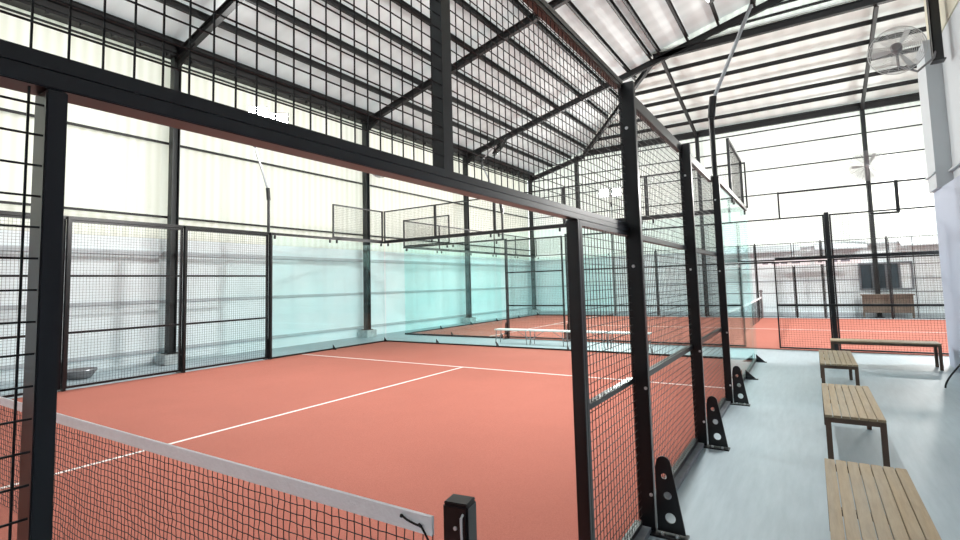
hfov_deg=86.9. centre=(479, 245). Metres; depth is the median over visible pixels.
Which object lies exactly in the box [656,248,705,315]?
mesh fence
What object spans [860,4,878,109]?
rafter
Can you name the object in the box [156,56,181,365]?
steel column
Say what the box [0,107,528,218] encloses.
beam
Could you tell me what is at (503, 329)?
bench
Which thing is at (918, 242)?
canopy
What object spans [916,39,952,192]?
column
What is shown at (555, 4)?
rafter
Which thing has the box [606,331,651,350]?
bench
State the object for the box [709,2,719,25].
purlin
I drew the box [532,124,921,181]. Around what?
beam
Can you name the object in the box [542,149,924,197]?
beam
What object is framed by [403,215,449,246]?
mesh fence
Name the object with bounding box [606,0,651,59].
purlin
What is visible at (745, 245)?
mesh fence
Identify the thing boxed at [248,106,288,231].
floodlight pole
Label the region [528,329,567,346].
bench
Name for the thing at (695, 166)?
mesh fence
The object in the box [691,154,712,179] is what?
rail
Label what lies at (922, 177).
beam
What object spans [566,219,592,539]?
gate post
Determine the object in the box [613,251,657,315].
mesh fence
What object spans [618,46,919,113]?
purlin
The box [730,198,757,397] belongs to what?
fence
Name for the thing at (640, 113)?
mesh fence
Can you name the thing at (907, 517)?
wooden bench
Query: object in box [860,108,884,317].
steel column
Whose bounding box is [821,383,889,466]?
wooden bench
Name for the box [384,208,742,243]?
rail
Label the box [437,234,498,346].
fence
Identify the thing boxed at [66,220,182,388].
mesh fence
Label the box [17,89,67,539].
gate post
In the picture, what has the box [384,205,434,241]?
mesh fence
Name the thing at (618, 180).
mesh fence
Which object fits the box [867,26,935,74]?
wall fan
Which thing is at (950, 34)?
wall
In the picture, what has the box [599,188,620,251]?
floodlight pole
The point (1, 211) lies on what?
rail
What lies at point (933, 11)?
post
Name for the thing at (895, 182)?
frame
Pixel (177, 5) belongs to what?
purlin
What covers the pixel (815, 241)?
mesh fence
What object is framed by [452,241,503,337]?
fence
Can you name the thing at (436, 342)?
fence
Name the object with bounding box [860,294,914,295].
countertop
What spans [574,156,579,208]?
steel column
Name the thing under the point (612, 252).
fence post
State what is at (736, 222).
mesh fence
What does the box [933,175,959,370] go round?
wall
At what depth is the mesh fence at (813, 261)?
11.32 m
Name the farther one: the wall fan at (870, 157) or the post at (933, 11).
the wall fan at (870, 157)
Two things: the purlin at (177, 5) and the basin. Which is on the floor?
the basin
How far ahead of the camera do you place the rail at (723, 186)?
8.35 m
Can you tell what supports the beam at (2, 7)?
attached to the wall
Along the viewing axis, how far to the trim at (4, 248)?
13.93 m
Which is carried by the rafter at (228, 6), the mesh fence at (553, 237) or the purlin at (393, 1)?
the purlin at (393, 1)
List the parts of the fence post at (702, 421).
plate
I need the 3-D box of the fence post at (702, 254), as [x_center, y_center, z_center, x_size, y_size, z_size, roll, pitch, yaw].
[9.761,1.550,22.012,0.045,3.038,0.045,-4,-5,33]
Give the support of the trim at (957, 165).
attached to the wall at (950, 34)
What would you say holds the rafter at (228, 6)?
on the steel column at (175, 76)
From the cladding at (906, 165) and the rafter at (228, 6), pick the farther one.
the cladding at (906, 165)
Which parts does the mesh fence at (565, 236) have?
rail, rail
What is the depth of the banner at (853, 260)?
19.34 m
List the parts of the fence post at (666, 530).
plate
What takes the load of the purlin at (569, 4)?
on the rafter at (228, 6)
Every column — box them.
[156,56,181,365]
[358,122,376,337]
[462,157,475,322]
[528,180,539,313]
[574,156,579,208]
[695,137,710,315]
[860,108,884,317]
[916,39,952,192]
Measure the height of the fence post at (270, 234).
3.050 m
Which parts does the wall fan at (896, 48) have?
blade, motor, blade, blade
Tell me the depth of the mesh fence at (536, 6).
2.44 m
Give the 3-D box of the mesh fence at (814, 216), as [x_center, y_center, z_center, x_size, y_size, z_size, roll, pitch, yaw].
[6.891,-0.154,11.619,1.702,0.980,0.045,-4,-5,33]
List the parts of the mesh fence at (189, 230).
rail, rail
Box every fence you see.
[0,0,448,177]
[0,86,44,539]
[0,214,65,397]
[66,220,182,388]
[186,229,268,370]
[272,235,336,358]
[332,204,382,240]
[336,240,387,348]
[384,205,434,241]
[387,239,438,343]
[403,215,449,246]
[405,221,534,255]
[405,245,452,335]
[408,250,442,332]
[435,199,494,236]
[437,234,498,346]
[441,251,472,328]
[445,0,627,226]
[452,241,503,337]
[469,253,497,323]
[494,187,564,230]
[498,228,568,350]
[504,236,565,339]
[535,236,564,255]
[563,176,647,224]
[564,232,628,341]
[569,349,653,354]
[580,220,642,539]
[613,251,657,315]
[619,93,697,519]
[642,221,745,346]
[646,162,747,216]
[653,212,755,359]
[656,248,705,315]
[679,152,725,437]
[703,245,757,316]
[726,138,743,203]
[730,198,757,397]
[732,199,766,374]
[738,215,826,261]
[755,243,796,316]
[774,260,832,349]
[793,241,824,317]
[821,237,891,317]
[829,205,948,354]
[887,235,944,318]
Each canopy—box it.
[727,244,799,254]
[814,241,867,249]
[898,237,937,245]
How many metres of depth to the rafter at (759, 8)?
18.59 m
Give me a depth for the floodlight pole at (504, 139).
15.70 m
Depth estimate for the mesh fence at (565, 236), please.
13.93 m
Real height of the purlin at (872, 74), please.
0.160 m
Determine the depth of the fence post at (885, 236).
18.58 m
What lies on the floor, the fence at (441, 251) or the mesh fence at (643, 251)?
the fence at (441, 251)
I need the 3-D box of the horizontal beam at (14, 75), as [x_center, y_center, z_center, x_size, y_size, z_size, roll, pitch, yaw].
[-0.190,-0.223,1.680,0.060,0.030,4.395,-4,-5,33]
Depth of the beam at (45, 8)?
12.87 m
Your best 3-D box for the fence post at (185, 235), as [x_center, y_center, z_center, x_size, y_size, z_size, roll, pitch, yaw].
[-6.204,1.102,10.591,0.288,3.050,0.100,-4,-5,33]
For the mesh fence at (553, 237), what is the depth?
14.95 m
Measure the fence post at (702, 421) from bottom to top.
3.050 m
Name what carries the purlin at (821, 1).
attached to the rafter at (759, 8)
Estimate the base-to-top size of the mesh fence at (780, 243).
2.960 m
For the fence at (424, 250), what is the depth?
18.66 m
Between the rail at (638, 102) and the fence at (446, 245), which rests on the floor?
the fence at (446, 245)
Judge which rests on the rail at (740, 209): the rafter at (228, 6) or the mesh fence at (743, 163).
the mesh fence at (743, 163)
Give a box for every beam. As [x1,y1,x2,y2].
[0,0,532,180]
[0,5,527,182]
[0,57,628,231]
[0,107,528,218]
[0,200,528,250]
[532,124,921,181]
[534,177,925,218]
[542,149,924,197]
[548,105,920,166]
[583,92,919,156]
[652,0,895,60]
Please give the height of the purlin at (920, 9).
0.160 m
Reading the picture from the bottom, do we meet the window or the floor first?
the floor
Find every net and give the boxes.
[0,396,433,539]
[728,297,762,343]
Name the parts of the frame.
rail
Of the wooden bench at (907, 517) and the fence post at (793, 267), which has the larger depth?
the fence post at (793, 267)
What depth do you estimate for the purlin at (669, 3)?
16.35 m
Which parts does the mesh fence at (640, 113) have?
rail, rail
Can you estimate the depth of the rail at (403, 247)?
20.85 m
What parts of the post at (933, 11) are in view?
plate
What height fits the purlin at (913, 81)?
0.160 m
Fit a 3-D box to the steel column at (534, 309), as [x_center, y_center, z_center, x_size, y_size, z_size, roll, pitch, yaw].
[2.857,-0.041,27.758,0.440,7.479,0.440,-4,-5,33]
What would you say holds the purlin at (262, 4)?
on the rafter at (228, 6)
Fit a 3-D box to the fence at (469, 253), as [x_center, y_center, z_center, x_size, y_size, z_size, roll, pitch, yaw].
[0.221,1.835,21.991,0.235,2.995,2.020,-4,-5,33]
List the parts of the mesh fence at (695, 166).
rail, rail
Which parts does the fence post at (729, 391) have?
plate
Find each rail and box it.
[0,210,383,243]
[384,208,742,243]
[403,247,534,256]
[404,239,503,247]
[539,0,622,84]
[618,88,681,148]
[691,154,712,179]
[719,177,746,210]
[775,251,938,260]
[778,304,943,305]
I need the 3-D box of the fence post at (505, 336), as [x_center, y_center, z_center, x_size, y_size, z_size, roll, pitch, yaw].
[0.756,1.293,15.471,0.110,3.050,0.270,-4,-5,33]
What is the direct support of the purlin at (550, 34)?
on the rafter at (228, 6)
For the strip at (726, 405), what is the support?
on the floor
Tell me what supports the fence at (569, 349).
on the floor
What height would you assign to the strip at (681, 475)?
0.035 m
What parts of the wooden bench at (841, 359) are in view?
leg, rail, leg, leg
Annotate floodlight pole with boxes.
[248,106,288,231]
[482,137,507,238]
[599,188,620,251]
[706,0,755,175]
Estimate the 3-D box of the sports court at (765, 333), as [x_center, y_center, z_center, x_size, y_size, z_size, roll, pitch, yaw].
[8.560,2.687,16.494,19.950,0.013,10.180,-4,-5,33]
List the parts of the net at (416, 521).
tie cord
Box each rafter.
[175,0,243,70]
[366,0,569,130]
[467,0,783,163]
[531,154,583,181]
[582,63,653,156]
[661,60,697,137]
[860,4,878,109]
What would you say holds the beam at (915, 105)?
attached to the wall
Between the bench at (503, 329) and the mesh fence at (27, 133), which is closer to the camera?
the mesh fence at (27, 133)
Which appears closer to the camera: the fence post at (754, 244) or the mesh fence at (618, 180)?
the mesh fence at (618, 180)
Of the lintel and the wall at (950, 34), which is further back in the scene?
the lintel
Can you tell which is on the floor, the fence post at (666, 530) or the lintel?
the fence post at (666, 530)
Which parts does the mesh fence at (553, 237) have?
rail, rail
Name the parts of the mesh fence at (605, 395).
rail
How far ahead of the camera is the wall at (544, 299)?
21.81 m
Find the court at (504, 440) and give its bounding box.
[0,342,751,539]
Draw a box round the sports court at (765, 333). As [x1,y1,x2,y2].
[417,315,948,355]
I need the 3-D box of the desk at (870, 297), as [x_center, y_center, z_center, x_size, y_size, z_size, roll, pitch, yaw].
[15.354,2.262,19.076,1.600,0.900,0.360,-4,-5,33]
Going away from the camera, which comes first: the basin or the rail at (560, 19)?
the rail at (560, 19)
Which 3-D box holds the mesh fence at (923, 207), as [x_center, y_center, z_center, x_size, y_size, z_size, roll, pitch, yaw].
[8.510,0.712,10.514,1.907,2.960,0.045,-4,-5,33]
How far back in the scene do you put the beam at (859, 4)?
16.21 m
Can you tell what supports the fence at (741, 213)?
on the floor
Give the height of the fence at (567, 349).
2.995 m
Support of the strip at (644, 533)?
on the floor
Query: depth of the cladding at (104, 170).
13.23 m
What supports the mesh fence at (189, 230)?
attached to the fence post at (270, 234)
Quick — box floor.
[0,314,959,539]
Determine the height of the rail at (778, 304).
0.050 m
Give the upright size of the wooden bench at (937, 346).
0.450 m
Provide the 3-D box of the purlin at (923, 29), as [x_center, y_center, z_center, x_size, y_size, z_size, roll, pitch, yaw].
[12.234,-6.696,17.041,14.784,0.160,0.080,-4,-5,33]
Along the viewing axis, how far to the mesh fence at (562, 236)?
26.16 m
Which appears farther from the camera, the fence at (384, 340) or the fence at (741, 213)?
the fence at (384, 340)
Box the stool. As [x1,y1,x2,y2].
[944,364,959,387]
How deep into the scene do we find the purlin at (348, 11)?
14.74 m
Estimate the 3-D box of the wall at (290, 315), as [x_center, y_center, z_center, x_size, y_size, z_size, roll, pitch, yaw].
[-6.665,1.394,13.573,0.150,2.950,34.620,-4,-5,33]
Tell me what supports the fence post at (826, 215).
on the sports court at (765, 333)
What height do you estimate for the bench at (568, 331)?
0.401 m
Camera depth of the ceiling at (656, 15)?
15.68 m
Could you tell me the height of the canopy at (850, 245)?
0.320 m
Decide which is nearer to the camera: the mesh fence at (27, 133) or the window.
the mesh fence at (27, 133)
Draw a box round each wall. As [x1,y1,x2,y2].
[0,230,531,384]
[530,243,944,312]
[924,0,959,178]
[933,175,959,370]
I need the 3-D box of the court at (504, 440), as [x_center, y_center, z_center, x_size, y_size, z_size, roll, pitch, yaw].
[-4.207,2.086,4.266,9.920,0.013,20.180,-4,-5,33]
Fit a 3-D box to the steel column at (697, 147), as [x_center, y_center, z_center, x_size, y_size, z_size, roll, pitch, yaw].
[10.123,-0.984,23.089,0.280,8.260,0.280,-4,-5,33]
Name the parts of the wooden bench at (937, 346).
leg, leg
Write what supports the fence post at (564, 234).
on the floor
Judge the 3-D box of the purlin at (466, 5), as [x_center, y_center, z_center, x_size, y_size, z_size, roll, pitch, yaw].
[-2.788,-6.563,9.661,0.080,0.160,31.498,-4,-5,33]
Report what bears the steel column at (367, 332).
on the floor
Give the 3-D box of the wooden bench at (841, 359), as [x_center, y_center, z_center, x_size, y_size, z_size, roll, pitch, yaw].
[5.290,1.864,7.491,0.420,0.450,1.550,-4,-5,33]
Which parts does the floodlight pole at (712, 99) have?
arm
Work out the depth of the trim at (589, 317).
16.34 m
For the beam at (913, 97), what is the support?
attached to the steel column at (862, 112)
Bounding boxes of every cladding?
[0,2,529,259]
[529,101,937,260]
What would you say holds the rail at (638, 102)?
attached to the fence post at (702, 421)
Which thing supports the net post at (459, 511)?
on the floor
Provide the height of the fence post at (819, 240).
3.038 m
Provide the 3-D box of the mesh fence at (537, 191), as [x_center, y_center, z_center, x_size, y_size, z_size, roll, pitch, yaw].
[1.224,-0.922,12.985,1.990,0.940,0.045,-4,-5,33]
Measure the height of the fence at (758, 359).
2.995 m
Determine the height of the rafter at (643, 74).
1.552 m
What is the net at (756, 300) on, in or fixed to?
attached to the net post at (760, 291)
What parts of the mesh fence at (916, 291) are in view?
rail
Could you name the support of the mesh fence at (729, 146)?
on the rail at (723, 186)
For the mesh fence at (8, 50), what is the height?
1.009 m
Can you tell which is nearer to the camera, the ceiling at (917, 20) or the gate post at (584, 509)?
the gate post at (584, 509)
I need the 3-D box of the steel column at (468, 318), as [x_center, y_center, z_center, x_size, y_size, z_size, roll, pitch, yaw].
[-0.573,-0.356,22.483,0.440,7.479,0.440,-4,-5,33]
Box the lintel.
[740,261,774,264]
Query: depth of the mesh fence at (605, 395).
3.00 m
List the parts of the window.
pane, pane, pane, pane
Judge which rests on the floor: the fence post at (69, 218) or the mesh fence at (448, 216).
the fence post at (69, 218)
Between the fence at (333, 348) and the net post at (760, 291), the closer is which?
the fence at (333, 348)
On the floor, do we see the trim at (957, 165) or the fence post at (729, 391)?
the fence post at (729, 391)
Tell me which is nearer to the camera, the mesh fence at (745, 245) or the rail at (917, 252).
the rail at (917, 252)
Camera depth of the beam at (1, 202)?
12.90 m
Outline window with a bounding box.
[858,261,914,289]
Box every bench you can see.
[494,328,531,344]
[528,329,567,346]
[565,330,607,346]
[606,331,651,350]
[819,350,859,385]
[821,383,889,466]
[824,458,941,539]
[830,338,943,370]
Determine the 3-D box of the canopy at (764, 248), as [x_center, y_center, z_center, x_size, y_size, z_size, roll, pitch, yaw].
[12.130,0.152,21.722,2.700,0.320,0.610,-4,-5,33]
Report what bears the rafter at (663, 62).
on the beam at (913, 97)
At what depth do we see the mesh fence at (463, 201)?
14.08 m
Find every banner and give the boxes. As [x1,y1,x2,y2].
[759,260,809,266]
[814,257,860,263]
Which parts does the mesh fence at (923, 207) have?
rail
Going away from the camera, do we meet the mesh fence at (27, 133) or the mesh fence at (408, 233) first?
the mesh fence at (27, 133)
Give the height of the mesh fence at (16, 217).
2.960 m
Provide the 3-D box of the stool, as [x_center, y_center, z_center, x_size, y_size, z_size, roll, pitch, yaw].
[6.499,1.702,6.636,0.466,0.561,1.193,-4,-5,33]
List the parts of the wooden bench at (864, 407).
leg, rail, leg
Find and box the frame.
[777,177,926,217]
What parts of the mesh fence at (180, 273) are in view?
rail, rail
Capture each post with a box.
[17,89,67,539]
[57,216,71,391]
[176,226,187,372]
[263,233,272,359]
[443,494,476,539]
[504,239,509,338]
[564,234,570,341]
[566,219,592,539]
[612,252,615,315]
[621,81,689,539]
[681,143,729,450]
[702,254,706,311]
[712,176,749,405]
[754,244,758,306]
[759,290,763,317]
[793,267,797,317]
[819,240,826,317]
[823,212,838,350]
[885,236,893,318]
[926,0,945,64]
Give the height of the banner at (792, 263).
0.220 m
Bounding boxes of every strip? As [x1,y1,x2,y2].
[634,526,650,539]
[640,442,703,522]
[707,401,730,434]
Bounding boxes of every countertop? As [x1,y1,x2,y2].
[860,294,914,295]
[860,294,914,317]
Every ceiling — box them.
[74,0,749,172]
[581,0,926,152]
[651,0,856,55]
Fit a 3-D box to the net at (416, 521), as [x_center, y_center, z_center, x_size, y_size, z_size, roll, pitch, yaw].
[-4.191,1.647,4.293,9.783,0.856,0.046,-4,-5,33]
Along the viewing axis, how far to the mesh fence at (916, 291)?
18.21 m
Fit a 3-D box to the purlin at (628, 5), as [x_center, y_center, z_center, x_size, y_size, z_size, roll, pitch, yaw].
[-1.121,-7.668,6.554,0.080,0.160,28.000,-4,-5,33]
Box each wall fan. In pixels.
[849,150,886,180]
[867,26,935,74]
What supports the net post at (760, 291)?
on the sports court at (765, 333)
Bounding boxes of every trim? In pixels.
[0,245,531,370]
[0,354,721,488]
[493,317,939,335]
[535,241,944,317]
[925,161,959,179]
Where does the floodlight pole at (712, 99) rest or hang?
on the fence post at (729, 391)
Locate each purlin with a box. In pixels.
[48,0,534,175]
[155,0,552,167]
[245,0,571,159]
[322,0,586,148]
[391,0,596,134]
[456,0,607,118]
[510,0,617,98]
[566,0,636,80]
[597,79,917,140]
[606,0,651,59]
[607,63,916,127]
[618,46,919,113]
[622,0,660,54]
[635,26,926,95]
[644,6,924,78]
[665,0,688,40]
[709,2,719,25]
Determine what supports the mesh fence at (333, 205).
on the rail at (1, 211)
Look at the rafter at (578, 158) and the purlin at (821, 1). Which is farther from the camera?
the rafter at (578, 158)
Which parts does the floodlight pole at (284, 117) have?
arm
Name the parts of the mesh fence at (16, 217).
rail, rail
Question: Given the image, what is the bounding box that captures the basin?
[67,367,97,379]
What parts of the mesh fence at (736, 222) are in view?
rail, rail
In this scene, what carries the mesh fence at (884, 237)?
attached to the fence post at (819, 240)
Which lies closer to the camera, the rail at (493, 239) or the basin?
the basin
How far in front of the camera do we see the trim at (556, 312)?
21.46 m
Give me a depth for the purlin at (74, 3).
13.46 m
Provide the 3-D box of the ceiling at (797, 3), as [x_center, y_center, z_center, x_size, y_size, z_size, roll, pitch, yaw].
[11.588,-8.029,15.110,13.208,1.334,0.030,-4,-5,33]

